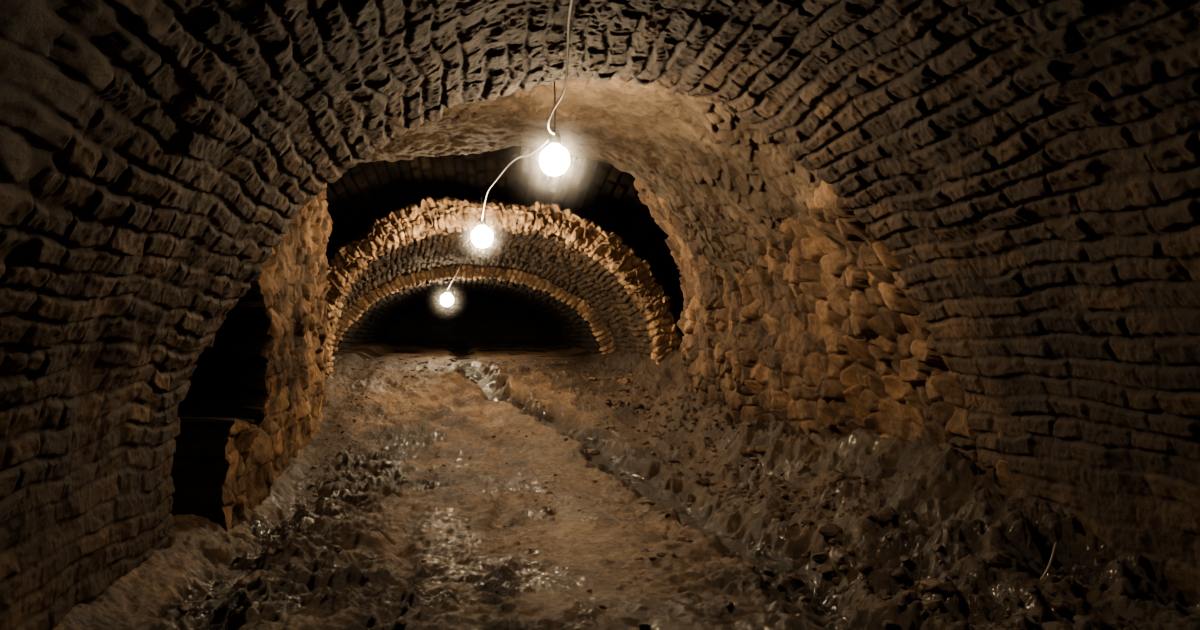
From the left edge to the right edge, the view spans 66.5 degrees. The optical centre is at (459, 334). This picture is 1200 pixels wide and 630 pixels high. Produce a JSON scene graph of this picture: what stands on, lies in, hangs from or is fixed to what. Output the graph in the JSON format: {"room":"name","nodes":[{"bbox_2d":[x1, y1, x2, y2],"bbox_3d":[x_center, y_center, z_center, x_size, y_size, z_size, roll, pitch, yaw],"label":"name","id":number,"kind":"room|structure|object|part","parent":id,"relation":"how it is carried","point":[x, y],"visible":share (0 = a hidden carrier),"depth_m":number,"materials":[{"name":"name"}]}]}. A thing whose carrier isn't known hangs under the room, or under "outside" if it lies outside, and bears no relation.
{"room":"underground passage","nodes":[
{"label":"underground passage","id":0,"kind":"room"},
{"bbox_2d":[0,239,245,629],"bbox_3d":[-1.916,0.633,0.535,1.025,2.334,11.070,0,0,0],"label":"wall","id":1,"kind":"structure","parent":0,"point":[98,358],"depth_m":4.28,"materials":[{"name":"brick"}]},
{"bbox_2d":[170,183,332,531],"bbox_3d":[-2.724,-0.696,9.028,2.147,4.992,6.074,0,0,0],"label":"wall","id":2,"kind":"structure","parent":0,"point":[254,399],"depth_m":8.47,"materials":[{"name":"stone"}]},
{"bbox_2d":[380,286,550,341],"bbox_3d":[0.200,-0.025,28.161,5.800,3.050,0.143,0,0,0],"label":"wall","id":3,"kind":"structure","parent":0,"point":[463,320],"depth_m":28.16,"materials":[{"name":"black"}]},
{"bbox_2d":[338,278,600,353],"bbox_3d":[0.203,0.337,23.000,5.281,3.026,10.807,0,0,0],"label":"ceiling","id":4,"kind":"structure","parent":0,"point":[560,323],"depth_m":20.89,"materials":[{"name":"black brick"}]},
{"bbox_2d":[327,228,653,361],"bbox_3d":[0.204,0.087,15.558,5.670,3.526,3.899,0,0,0],"label":"vault","id":5,"kind":"object","parent":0,"point":[563,265],"visible":0.56,"depth_m":15.40,"materials":[{"name":"brick"}]},
{"bbox_2d":[325,146,684,338],"bbox_3d":[0.500,-1.220,14.312,10.200,6.140,0.144,0,0,0],"label":"wall","id":6,"kind":"structure","parent":0,"point":[603,194],"depth_m":14.33,"materials":[{"name":"black brick"}]},
{"bbox_2d":[0,0,1199,291],"bbox_3d":[0.781,-1.215,0.540,5.179,1.880,11.080,0,0,0],"label":"ceiling","id":7,"kind":"structure","parent":0,"point":[182,139],"depth_m":4.05,"materials":[{"name":"brick"}]},
{"bbox_2d":[540,81,569,175],"bbox_3d":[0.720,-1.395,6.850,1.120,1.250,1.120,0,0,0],"label":"hanging light bulb","id":8,"kind":"object","parent":7,"relation":"hanging from","point":[554,159],"visible":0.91,"depth_m":6.78,"materials":[{"name":"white glass"}]},
{"bbox_2d":[548,133,560,144],"bbox_3d":[0.720,-1.488,6.850,0.097,0.086,0.097,0,0,0],"label":"socket","id":9,"kind":"object","parent":8,"relation":"attached to","point":[555,139],"depth_m":6.81,"materials":[{"name":"grey"}]},
{"bbox_3d":[0.720,-1.773,6.852,0.022,0.495,0.014,0,0,-30],"label":"cord","id":10,"kind":"part","parent":8,"relation":"part of","materials":[{"name":"grey plastic"}]},
{"bbox_3d":[0.720,-1.337,6.850,0.230,0.244,0.230,0,0,0],"label":"bulb glass","id":11,"kind":"part","parent":8,"relation":"part of","materials":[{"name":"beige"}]},
{"bbox_2d":[547,0,572,134],"bbox_3d":[0.521,-1.543,2.675,0.123,0.186,8.362,0,0,2],"label":"cable","id":12,"kind":"object","parent":7,"relation":"attached to","point":[571,1],"visible":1,"depth_m":5.18,"materials":[{"name":"white plastic"}]},
{"bbox_2d":[482,140,547,219],"bbox_3d":[0.493,-1.678,9.774,0.058,0.311,5.866,0,0,-4],"label":"cable","id":13,"kind":"object","parent":12,"relation":"attached to","point":[546,142],"visible":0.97,"depth_m":9.31,"materials":[{"name":"white plastic"}]},
{"bbox_2d":[447,241,471,289],"bbox_3d":[0.031,-1.240,15.301,0.033,0.731,5.232,0,0,-6],"label":"cable","id":14,"kind":"object","parent":13,"relation":"attached to","point":[471,241],"visible":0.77,"depth_m":15.40,"materials":[{"name":"grey plastic"}]},
{"bbox_2d":[440,282,452,305],"bbox_3d":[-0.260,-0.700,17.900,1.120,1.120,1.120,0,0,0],"label":"hanging light bulb","id":15,"kind":"object","parent":14,"relation":"hanging from","point":[446,299],"visible":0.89,"depth_m":17.82,"materials":[{"name":"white glass"}]},
{"bbox_3d":[-0.260,-0.708,17.900,0.260,0.276,0.260,0,0,0],"label":"bulb glass","id":16,"kind":"part","parent":15,"relation":"part of","materials":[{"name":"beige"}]},
{"bbox_2d":[471,197,492,246],"bbox_3d":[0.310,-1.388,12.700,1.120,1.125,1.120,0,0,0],"label":"hanging light bulb","id":17,"kind":"object","parent":13,"relation":"hanging from","point":[481,236],"visible":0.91,"depth_m":12.61,"materials":[{"name":"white glass"}]},
{"bbox_2d":[478,218,485,225],"bbox_3d":[0.310,-1.591,12.700,0.126,0.112,0.126,0,0,0],"label":"socket","id":18,"kind":"object","parent":17,"relation":"attached to","point":[481,222],"depth_m":12.65,"materials":[{"name":"grey"}]},
{"bbox_3d":[0.310,-1.394,12.700,0.300,0.318,0.300,0,0,0],"label":"bulb glass","id":19,"kind":"part","parent":17,"relation":"part of","materials":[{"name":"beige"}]},
{"bbox_2d":[357,76,841,283],"bbox_3d":[0.600,-1.860,8.004,5.200,3.063,4.407,0,0,0],"label":"plaster","id":20,"kind":"object","parent":7,"relation":"attached to","point":[718,172],"depth_m":8.10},
{"bbox_2d":[51,337,1199,629],"bbox_3d":[0.672,0.804,11.675,7.245,1.795,33.351,0,0,0],"label":"floor","id":21,"kind":"structure","parent":0,"point":[972,512],"depth_m":6.35,"materials":[{"name":"brown soil"}]},
{"bbox_2d":[332,265,615,353],"bbox_3d":[0.202,0.204,17.464,5.873,3.291,0.318,0,0,0],"label":"brick arch","id":22,"kind":"object","parent":21,"relation":"on","point":[604,335],"visible":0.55,"depth_m":17.39,"materials":[{"name":"brown brick"}]},
{"bbox_2d":[324,196,681,378],"bbox_3d":[0.535,-0.125,13.880,5.927,4.009,0.939,0,0,0],"label":"brick arch","id":23,"kind":"object","parent":21,"relation":"on","point":[446,214],"visible":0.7,"depth_m":13.58,"materials":[{"name":"brown brick"}]},
{"bbox_2d":[179,357,1084,629],"bbox_3d":[0.642,1.050,10.557,4.942,1.270,13.068,0,0,0],"label":"rubble stones","id":24,"kind":"object","parent":21,"relation":"on","point":[996,559],"visible":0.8,"depth_m":6.05},
{"bbox_2d":[1040,543,1057,578],"bbox_3d":[3.115,1.211,4.780,0.148,0.207,0.023,0,0,-21],"label":"twig","id":25,"kind":"object","parent":21,"relation":"on","point":[1055,544],"visible":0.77,"depth_m":4.79,"materials":[{"name":"beige"}]},
{"bbox_2d":[634,179,1009,483],"bbox_3d":[3.384,-0.699,8.855,2.357,4.998,6.510,0,0,0],"label":"wall","id":26,"kind":"structure","parent":0,"point":[823,339],"depth_m":7.55,"materials":[{"name":"stone"}]},
{"bbox_2d":[909,257,1199,606],"bbox_3d":[3.458,0.621,0.536,1.015,2.358,11.072,0,0,0],"label":"wall","id":27,"kind":"structure","parent":0,"point":[1090,377],"depth_m":4.64,"materials":[{"name":"brick"}]}
]}

